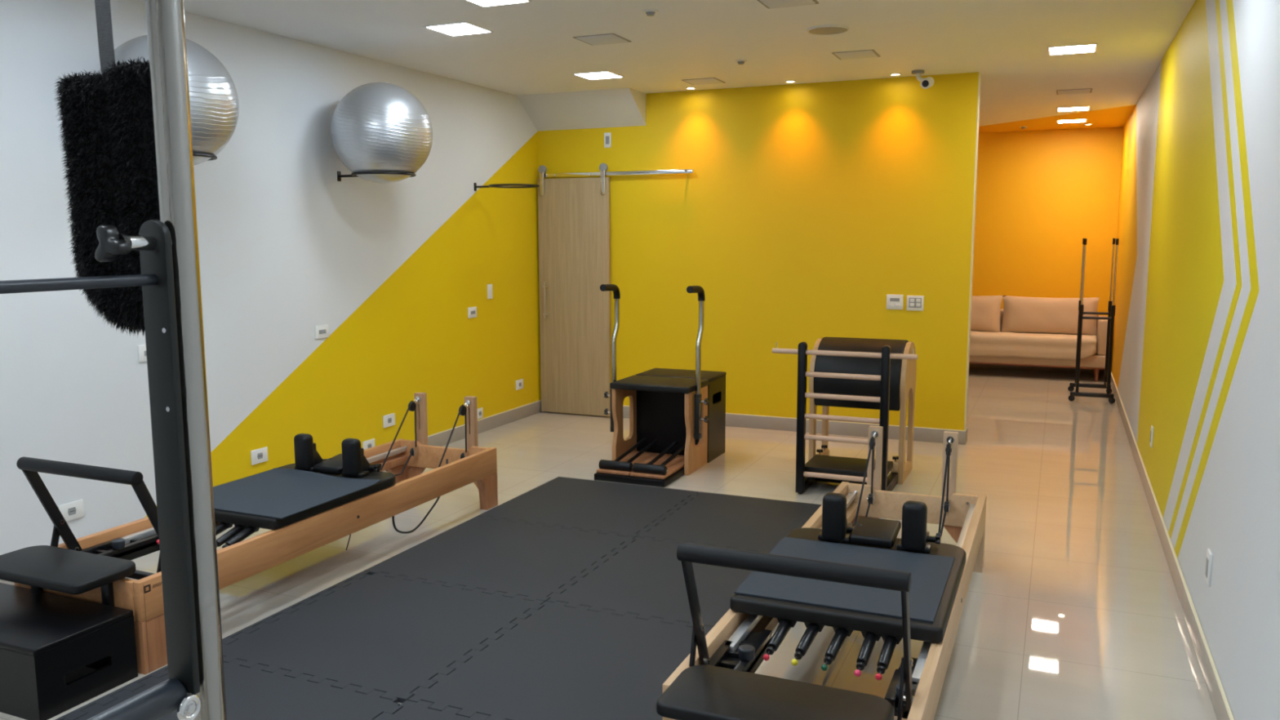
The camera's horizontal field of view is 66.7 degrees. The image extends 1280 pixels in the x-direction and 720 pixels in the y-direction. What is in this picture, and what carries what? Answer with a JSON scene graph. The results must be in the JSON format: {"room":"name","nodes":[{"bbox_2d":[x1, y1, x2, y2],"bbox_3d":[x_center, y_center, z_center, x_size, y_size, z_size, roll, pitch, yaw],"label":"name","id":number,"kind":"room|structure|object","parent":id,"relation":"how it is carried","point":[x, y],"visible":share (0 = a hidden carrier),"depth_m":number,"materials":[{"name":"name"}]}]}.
{"room":"pilates studio","nodes":[
{"label":"pilates studio","id":0,"kind":"room"},
{"bbox_2d":[0,0,541,555],"bbox_3d":[-2.006,-0.591,6.311,0.120,2.767,14.450,3,8,23],"label":"wall","id":1,"kind":"structure","parent":0,"point":[287,248],"depth_m":5.79,"materials":[{"name":"paint"}]},
{"bbox_2d":[57,499,84,521],"bbox_3d":[-2.714,0.722,4.646,0.012,0.085,0.125,3,8,23],"label":"power outlet","id":2,"kind":"object","parent":1,"relation":"attached to","point":[75,509],"visible":0.88,"depth_m":4.65,"materials":[{"name":"white plastic"}]},
{"bbox_2d":[67,506,75,515],"bbox_3d":[-2.711,0.722,4.644,0.002,0.034,0.042,3,8,23],"label":"socket","id":3,"kind":"object","parent":2,"relation":"attached to","point":[71,510],"depth_m":4.64,"materials":[{"name":"grey plastic"}]},
{"bbox_2d":[137,344,146,362],"bbox_3d":[-2.522,-0.037,4.999,0.014,0.085,0.120,3,8,23],"label":"light switch","id":4,"kind":"object","parent":1,"relation":"attached to","point":[142,355],"visible":0.26,"depth_m":4.96,"materials":[{"name":"white plastic"}]},
{"bbox_2d":[192,152,217,160],"bbox_3d":[-2.272,-0.981,4.707,0.395,0.064,0.509,-5,9,-35],"label":"bracket","id":5,"kind":"object","parent":1,"relation":"attached to","point":[213,157],"visible":0.18,"depth_m":4.61,"materials":[{"name":"black metal"}]},
{"bbox_2d":[97,35,239,165],"bbox_3d":[-2.240,-1.227,4.628,0.616,0.616,0.616,3,8,23],"label":"exercise ball","id":6,"kind":"object","parent":5,"relation":"on","point":[214,102],"visible":0.29,"depth_m":4.50,"materials":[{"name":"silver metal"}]},
{"bbox_2d":[250,446,267,465],"bbox_3d":[-2.241,0.565,5.733,0.012,0.085,0.125,3,8,23],"label":"power outlet","id":7,"kind":"object","parent":1,"relation":"attached to","point":[258,455],"visible":1,"depth_m":5.72,"materials":[{"name":"white plastic"}]},
{"bbox_2d":[257,452,262,459],"bbox_3d":[-2.237,0.565,5.731,0.002,0.034,0.042,3,8,23],"label":"socket","id":8,"kind":"object","parent":7,"relation":"attached to","point":[260,455],"depth_m":5.73,"materials":[{"name":"grey plastic"}]},
{"bbox_2d":[0,400,542,585],"bbox_3d":[-2.843,1.001,4.376,0.014,0.110,9.885,3,8,23],"label":"baseboard","id":9,"kind":"structure","parent":1,"relation":"attached to","point":[441,438],"depth_m":8.03,"materials":[{"name":"ceramic"}]},
{"bbox_2d":[314,324,328,338],"bbox_3d":[-2.015,-0.180,6.168,0.014,0.085,0.120,3,8,23],"label":"light switch","id":10,"kind":"object","parent":1,"relation":"attached to","point":[322,331],"visible":1,"depth_m":6.16,"materials":[{"name":"white plastic"}]},
{"bbox_2d":[362,438,374,449],"bbox_3d":[-1.851,0.589,6.649,0.012,0.085,0.120,3,8,23],"label":"power outlet","id":11,"kind":"object","parent":1,"relation":"attached to","point":[370,443],"visible":0.78,"depth_m":6.64,"materials":[{"name":"white plastic"}]},
{"bbox_2d":[337,171,416,181],"bbox_3d":[-1.642,-1.170,6.159,0.395,0.064,0.509,-5,9,-35],"label":"bracket","id":12,"kind":"object","parent":1,"relation":"attached to","point":[340,175],"visible":0.76,"depth_m":5.99,"materials":[{"name":"black metal"}]},
{"bbox_2d":[330,82,432,183],"bbox_3d":[-1.609,-1.416,6.080,0.616,0.616,0.616,3,8,23],"label":"exercise ball","id":13,"kind":"object","parent":12,"relation":"on","point":[375,126],"visible":0.98,"depth_m":5.86,"materials":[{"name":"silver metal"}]},
{"bbox_2d":[382,413,395,427],"bbox_3d":[-1.762,0.425,6.837,0.012,0.085,0.125,3,8,23],"label":"power outlet","id":14,"kind":"object","parent":1,"relation":"attached to","point":[388,420],"visible":1,"depth_m":6.83,"materials":[{"name":"white plastic"}]},
{"bbox_2d":[467,306,476,318],"bbox_3d":[-1.332,-0.379,7.742,0.014,0.085,0.120,3,8,23],"label":"light switch","id":15,"kind":"object","parent":1,"relation":"attached to","point":[472,311],"visible":1,"depth_m":7.73,"materials":[{"name":"white plastic"}]},
{"bbox_2d":[476,407,483,419],"bbox_3d":[-1.303,0.434,7.911,0.012,0.085,0.090,3,8,23],"label":"power outlet","id":16,"kind":"object","parent":1,"relation":"attached to","point":[480,412],"visible":0.81,"depth_m":7.91,"materials":[{"name":"white plastic"}]},
{"bbox_2d":[487,284,493,298],"bbox_3d":[-1.228,-0.560,7.967,0.010,0.120,0.070,3,8,23],"label":"cover plate","id":17,"kind":"object","parent":1,"relation":"attached to","point":[490,295],"visible":1,"depth_m":7.96,"materials":[{"name":"white plastic"}]},
{"bbox_2d":[473,182,539,191],"bbox_3d":[-1.013,-1.358,7.607,0.395,0.064,0.509,-5,9,-35],"label":"bracket","id":18,"kind":"object","parent":1,"relation":"attached to","point":[496,185],"visible":1,"depth_m":7.65,"materials":[{"name":"black metal"}]},
{"bbox_2d":[515,378,523,390],"bbox_3d":[-1.049,0.213,8.480,0.012,0.085,0.120,3,8,23],"label":"power outlet","id":19,"kind":"object","parent":1,"relation":"attached to","point":[519,383],"visible":1,"depth_m":8.47,"materials":[{"name":"white plastic"}]},
{"bbox_2d":[0,367,1217,719],"bbox_3d":[0.280,0.951,5.519,5.089,0.100,14.690,3,8,23],"label":"floor","id":20,"kind":"structure","parent":0,"point":[1073,611],"depth_m":4.95,"materials":[{"name":"tile"}]},
{"bbox_2d":[0,582,137,719],"bbox_3d":[-2.261,1.036,3.524,0.762,0.254,0.377,3,8,23],"label":"box","id":21,"kind":"object","parent":20,"relation":"on","point":[45,637],"visible":1,"depth_m":3.37,"materials":[{"name":"black wood"}]},
{"bbox_2d":[55,665,168,719],"bbox_3d":[-1.873,1.187,3.265,0.057,0.019,0.981,3,8,23],"label":"strip","id":22,"kind":"object","parent":20,"relation":"on","point":[107,699],"visible":0.45,"depth_m":3.37,"materials":[{"name":"rubber"}]},
{"bbox_2d":[0,0,226,719],"bbox_3d":[-1.222,0.304,1.106,1.267,2.320,0.819,3,8,23],"label":"frame","id":23,"kind":"object","parent":20,"relation":"on","point":[170,280],"visible":1,"depth_m":1.14,"materials":[{"name":"brushed steel"},{"name":"black painted metal"},{"name":"black plastic"}]},
{"bbox_2d":[53,0,159,336],"bbox_3d":[-0.641,-0.406,1.188,0.202,0.765,0.073,3,8,23],"label":"loop","id":24,"kind":"object","parent":23,"relation":"hanging from","point":[108,135],"visible":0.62,"depth_m":1.19,"materials":[{"name":"black fur"}]},
{"bbox_2d":[0,391,497,675],"bbox_3d":[-1.685,0.634,4.701,0.699,0.748,2.680,3,8,23],"label":"pilates reformer","id":25,"kind":"object","parent":20,"relation":"on","point":[95,567],"visible":0.7,"depth_m":4.18,"materials":[{"name":"brown wood"}]},
{"bbox_2d":[213,467,380,519],"bbox_3d":[-1.700,0.613,4.568,0.670,0.017,0.660,3,8,23],"label":"pad","id":26,"kind":"object","parent":25,"relation":"on","point":[275,493],"visible":0.86,"depth_m":4.57,"materials":[{"name":"black leather"}]},
{"bbox_2d":[222,571,369,644],"bbox_3d":[-1.483,1.070,4.162,0.057,0.019,0.981,3,8,23],"label":"strip","id":27,"kind":"object","parent":20,"relation":"on","point":[289,610],"visible":0.57,"depth_m":4.15,"materials":[{"name":"rubber"}]},
{"bbox_2d":[62,476,822,719],"bbox_3d":[-0.411,1.058,4.236,1.966,0.019,3.936,3,8,23],"label":"exercise mat","id":28,"kind":"object","parent":20,"relation":"on","point":[391,636],"depth_m":4.03,"materials":[{"name":"black rubber"}]},
{"bbox_2d":[594,284,708,487],"bbox_3d":[0.071,0.128,6.551,0.756,1.270,0.738,3,8,23],"label":"chair","id":29,"kind":"object","parent":20,"relation":"on","point":[668,415],"visible":1,"depth_m":6.71,"materials":[{"name":"brown wood"}]},
{"bbox_2d":[635,368,726,462],"bbox_3d":[0.299,0.393,7.104,0.568,0.601,0.379,3,8,23],"label":"box","id":30,"kind":"object","parent":20,"relation":"on","point":[717,380],"visible":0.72,"depth_m":7.00,"materials":[{"name":"black wood"}]},
{"bbox_2d":[656,425,986,719],"bbox_3d":[0.832,0.766,3.626,0.699,0.748,2.680,3,8,23],"label":"pilates reformer","id":31,"kind":"object","parent":20,"relation":"on","point":[717,680],"visible":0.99,"depth_m":3.01,"materials":[{"name":"black leather"}]},
{"bbox_2d":[733,537,954,622],"bbox_3d":[0.741,0.758,3.439,0.645,0.005,0.650,3,8,23],"label":"pad","id":32,"kind":"object","parent":31,"relation":"on","point":[930,574],"visible":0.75,"depth_m":3.33,"materials":[{"name":"black leather"}]},
{"bbox_2d":[772,336,917,493],"bbox_3d":[1.405,0.316,6.319,0.870,0.948,1.003,3,8,23],"label":"barrel","id":33,"kind":"object","parent":20,"relation":"on","point":[864,373],"visible":0.97,"depth_m":6.19,"materials":[{"name":"black wood"}]},
{"bbox_2d":[968,308,1107,381],"bbox_3d":[3.993,-0.215,11.271,2.565,0.720,0.700,3,8,23],"label":"sofa","id":34,"kind":"object","parent":20,"relation":"on","point":[1096,362],"visible":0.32,"depth_m":10.66,"materials":[{"name":"fabric"}]},
{"bbox_2d":[970,295,1002,332],"bbox_3d":[3.722,-0.547,11.406,0.971,0.439,0.248,3,8,22],"label":"sofa cushion","id":35,"kind":"object","parent":34,"relation":"on","point":[985,309],"visible":0.39,"depth_m":11.21,"materials":[{"name":"fabric"}]},
{"bbox_2d":[969,330,1096,359],"bbox_3d":[3.925,-0.192,11.107,2.312,0.243,0.450,3,8,23],"label":"seat cushion","id":36,"kind":"object","parent":34,"relation":"on","point":[1037,345],"visible":0.52,"depth_m":10.74,"materials":[{"name":"fabric"}]},
{"bbox_2d":[1000,295,1099,337],"bbox_3d":[4.630,-0.499,11.012,1.011,0.439,0.248,3,8,22],"label":"sofa cushion","id":37,"kind":"object","parent":34,"relation":"on","point":[1021,314],"visible":0.97,"depth_m":10.93,"materials":[{"name":"fabric"}]},
{"bbox_2d":[1067,238,1119,403],"bbox_3d":[4.430,-0.403,9.475,0.408,1.550,0.656,3,8,23],"label":"rack","id":38,"kind":"object","parent":20,"relation":"on","point":[1111,308],"visible":1,"depth_m":9.29,"materials":[{"name":"black metal"}]},
{"bbox_2d":[141,0,1195,133],"bbox_3d":[0.273,-1.893,5.152,5.089,0.100,14.690,3,8,23],"label":"ceiling","id":39,"kind":"structure","parent":0,"point":[531,48],"depth_m":5.91,"materials":[{"name":"paint"}]},
{"bbox_2d":[422,22,493,36],"bbox_3d":[-1.035,-1.890,5.561,0.290,0.004,0.290,3,8,23],"label":"recessed light","id":40,"kind":"object","parent":39,"relation":"in","point":[460,28],"visible":1,"depth_m":5.55,"materials":[{"name":"white plastic"}]},
{"bbox_2d":[465,0,532,7],"bbox_3d":[-0.733,-1.796,4.828,0.290,0.004,0.290,3,8,23],"label":"recessed light","id":41,"kind":"object","parent":39,"relation":"in","point":[483,3],"visible":1,"depth_m":4.91,"materials":[{"name":"white plastic"}]},
{"bbox_2d":[572,71,624,79],"bbox_3d":[-0.305,-2.102,7.193,0.290,0.004,0.290,3,8,23],"label":"recessed light","id":42,"kind":"object","parent":39,"relation":"in","point":[604,74],"visible":1,"depth_m":7.18,"materials":[{"name":"white plastic"}]},
{"bbox_2d":[573,33,631,45],"bbox_3d":[-0.227,-1.930,5.864,0.270,0.006,0.270,3,8,23],"label":"hatch","id":43,"kind":"object","parent":39,"relation":"attached to","point":[607,38],"visible":1,"depth_m":5.84,"materials":[{"name":"white paint"}]},
{"bbox_2d":[642,9,657,16],"bbox_3d":[0.055,-1.828,5.131,0.084,0.022,0.084,3,8,23],"label":"sprinkler","id":44,"kind":"object","parent":39,"relation":"attached to","point":[649,12],"visible":1,"depth_m":5.11,"materials":[{"name":"white plastic"}]},
{"bbox_2d":[685,86,695,88],"bbox_3d":[0.408,-2.182,7.806,0.080,0.011,0.080,3,8,23],"label":"recessed light","id":45,"kind":"object","parent":39,"relation":"in","point":[689,87],"visible":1,"depth_m":7.78,"materials":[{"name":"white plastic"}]},
{"bbox_2d":[681,77,725,84],"bbox_3d":[0.489,-2.140,7.480,0.270,0.006,0.270,3,8,23],"label":"hatch","id":46,"kind":"object","parent":39,"relation":"attached to","point":[708,80],"visible":1,"depth_m":7.45,"materials":[{"name":"white paint"}]},
{"bbox_2d":[734,59,746,64],"bbox_3d":[0.686,-2.020,6.609,0.084,0.022,0.084,3,8,23],"label":"sprinkler","id":47,"kind":"object","parent":39,"relation":"attached to","point":[739,61],"visible":1,"depth_m":6.59,"materials":[{"name":"white plastic"}]},
{"bbox_2d":[757,0,818,8],"bbox_3d":[0.737,-1.807,4.891,0.270,0.006,0.270,3,8,23],"label":"hatch","id":48,"kind":"object","parent":39,"relation":"attached to","point":[767,3],"visible":1,"depth_m":4.93,"materials":[{"name":"white paint"}]},
{"bbox_2d":[785,80,795,82],"bbox_3d":[1.156,-2.142,7.476,0.080,0.011,0.080,3,8,23],"label":"recessed light","id":49,"kind":"object","parent":39,"relation":"in","point":[787,81],"visible":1,"depth_m":7.45,"materials":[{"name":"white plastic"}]},
{"bbox_2d":[807,25,849,35],"bbox_3d":[1.084,-1.899,5.605,0.242,0.010,0.242,3,8,23],"label":"ceiling speaker","id":50,"kind":"object","parent":39,"relation":"attached to","point":[824,29],"visible":1,"depth_m":5.59,"materials":[{"name":"grey plastic"}]},
{"bbox_2d":[808,26,848,34],"bbox_3d":[1.084,-1.900,5.605,0.224,0.006,0.224,3,8,23],"label":"grille","id":51,"kind":"object","parent":50,"relation":"attached to","point":[815,30],"depth_m":5.60,"materials":[{"name":"grey plastic"}]},
{"bbox_2d":[831,48,879,59],"bbox_3d":[1.419,-2.001,6.383,0.270,0.006,0.270,3,8,23],"label":"hatch","id":52,"kind":"object","parent":39,"relation":"attached to","point":[863,53],"visible":1,"depth_m":6.35,"materials":[{"name":"white paint"}]},
{"bbox_2d":[889,72,901,75],"bbox_3d":[1.879,-2.102,7.156,0.080,0.011,0.080,3,8,23],"label":"recessed light","id":53,"kind":"object","parent":39,"relation":"in","point":[893,73],"visible":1,"depth_m":7.14,"materials":[{"name":"white plastic"}]},
{"bbox_2d":[911,69,934,88],"bbox_3d":[2.033,-2.016,7.012,0.155,0.141,0.154,3,8,23],"label":"security camera","id":54,"kind":"object","parent":39,"relation":"attached to","point":[926,82],"visible":1,"depth_m":6.98,"materials":[{"name":"grey plastic"}]},
{"bbox_2d":[1056,118,1087,123],"bbox_3d":[4.522,-2.503,10.194,0.290,0.004,0.290,3,8,23],"label":"recessed light","id":55,"kind":"object","parent":39,"relation":"in","point":[1068,121],"visible":1,"depth_m":10.20,"materials":[{"name":"white plastic"}]},
{"bbox_2d":[1047,43,1097,55],"bbox_3d":[2.765,-1.986,6.226,0.290,0.004,0.290,3,8,23],"label":"recessed light","id":56,"kind":"object","parent":39,"relation":"in","point":[1086,48],"visible":1,"depth_m":6.21,"materials":[{"name":"white plastic"}]},
{"bbox_2d":[1056,106,1090,111],"bbox_3d":[4.101,-2.374,9.208,0.290,0.004,0.290,3,8,23],"label":"recessed light","id":57,"kind":"object","parent":39,"relation":"in","point":[1085,108],"visible":1,"depth_m":9.19,"materials":[{"name":"white plastic"}]},
{"bbox_2d":[1056,88,1092,94],"bbox_3d":[3.598,-2.224,8.067,0.270,0.006,0.270,3,8,23],"label":"hatch","id":58,"kind":"object","parent":39,"relation":"attached to","point":[1084,90],"visible":1,"depth_m":8.06,"materials":[{"name":"white paint"}]},
{"bbox_2d":[537,71,978,430],"bbox_3d":[0.815,-0.823,8.054,3.670,2.767,0.140,3,8,23],"label":"wall","id":59,"kind":"structure","parent":0,"point":[802,207],"depth_m":7.79,"materials":[{"name":"yellow paint"}]},
{"bbox_2d":[537,163,611,416],"bbox_3d":[-0.587,-0.604,8.538,0.685,2.191,0.094,3,8,23],"label":"door","id":60,"kind":"structure","parent":59,"relation":"in","point":[574,214],"depth_m":8.54,"materials":[{"name":"brown wood"}]},
{"bbox_2d":[516,87,646,130],"bbox_3d":[-0.495,-2.100,8.185,1.038,0.262,0.355,3,8,23],"label":"soffit","id":61,"kind":"object","parent":59,"relation":"attached to","point":[617,107],"depth_m":8.16,"materials":[{"name":"white paint"}]},
{"bbox_2d":[604,132,611,147],"bbox_3d":[-0.276,-1.877,8.307,0.065,0.125,0.012,3,8,23],"label":"wall sensor","id":62,"kind":"object","parent":59,"relation":"attached to","point":[607,136],"visible":1,"depth_m":8.30,"materials":[{"name":"white plastic"}]},
{"bbox_2d":[537,168,693,177],"bbox_3d":[-0.226,-1.588,8.293,1.456,0.032,0.066,3,8,23],"label":"door track","id":63,"kind":"object","parent":59,"relation":"attached to","point":[684,171],"visible":1,"depth_m":8.24,"materials":[{"name":"silver metal"}]},
{"bbox_2d":[622,405,965,444],"bbox_3d":[1.129,0.521,8.008,2.956,0.110,0.014,3,8,23],"label":"baseboard","id":64,"kind":"structure","parent":59,"relation":"attached to","point":[775,423],"depth_m":7.81,"materials":[{"name":"ceramic"}]},
{"bbox_2d":[886,294,903,309],"bbox_3d":[1.968,-0.448,7.517,0.125,0.115,0.015,3,8,23],"label":"light switch","id":65,"kind":"object","parent":59,"relation":"attached to","point":[893,301],"visible":1,"depth_m":7.51,"materials":[{"name":"white plastic"}]},
{"bbox_2d":[889,297,899,301],"bbox_3d":[1.967,-0.465,7.512,0.072,0.025,0.002,3,8,23],"label":"socket","id":66,"kind":"object","parent":65,"relation":"attached to","point":[891,299],"depth_m":7.51,"materials":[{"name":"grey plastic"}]},
{"bbox_2d":[906,295,924,311],"bbox_3d":[2.108,-0.436,7.457,0.125,0.115,0.015,3,8,23],"label":"light switch","id":67,"kind":"object","parent":59,"relation":"attached to","point":[915,303],"visible":1,"depth_m":7.45,"materials":[{"name":"white plastic"}]},
{"bbox_2d":[965,426,967,443],"bbox_3d":[2.513,0.583,7.500,0.008,0.110,0.140,3,8,23],"label":"baseboard","id":68,"kind":"structure","parent":59,"relation":"attached to","point":[966,427],"depth_m":7.49,"materials":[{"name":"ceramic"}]},
{"bbox_2d":[964,71,981,430],"bbox_3d":[2.503,-0.735,7.332,0.006,2.767,0.144,3,8,23],"label":"trim","id":69,"kind":"structure","parent":59,"relation":"attached to","point":[980,74],"depth_m":7.30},
{"bbox_2d":[972,127,1123,316],"bbox_3d":[3.158,-1.335,11.971,4.849,2.767,0.120,3,8,23],"label":"wall","id":70,"kind":"structure","parent":0,"point":[1039,193],"depth_m":11.20,"materials":[{"name":"orange paint"}]},
{"bbox_2d":[968,363,1104,373],"bbox_3d":[3.628,0.016,11.869,3.747,0.110,0.014,3,8,23],"label":"baseboard","id":71,"kind":"structure","parent":70,"relation":"attached to","point":[971,365],"depth_m":11.45,"materials":[{"name":"ceramic"}]},
{"bbox_2d":[1111,0,1279,719],"bbox_3d":[2.558,-0.351,4.361,0.120,2.767,14.450,3,8,23],"label":"wall","id":72,"kind":"structure","parent":0,"point":[1196,353],"depth_m":3.78,"materials":[{"name":"paint"}]},
{"bbox_2d":[1149,425,1153,447],"bbox_3d":[3.103,0.464,5.904,0.012,0.125,0.075,3,8,23],"label":"electrical outlet","id":73,"kind":"object","parent":72,"relation":"attached to","point":[1152,426],"visible":1,"depth_m":5.87,"materials":[{"name":"white plastic"}]},
{"bbox_2d":[1110,371,1234,719],"bbox_3d":[2.500,0.963,4.557,0.014,0.110,14.450,3,8,23],"label":"baseboard","id":74,"kind":"structure","parent":72,"relation":"attached to","point":[1219,700],"depth_m":4.18,"materials":[{"name":"ceramic"}]},
{"bbox_2d":[1204,548,1213,586],"bbox_3d":[2.102,0.768,3.599,0.012,0.125,0.075,3,8,23],"label":"power outlet","id":75,"kind":"object","parent":72,"relation":"attached to","point":[1209,554],"visible":1,"depth_m":3.57,"materials":[{"name":"white plastic"}]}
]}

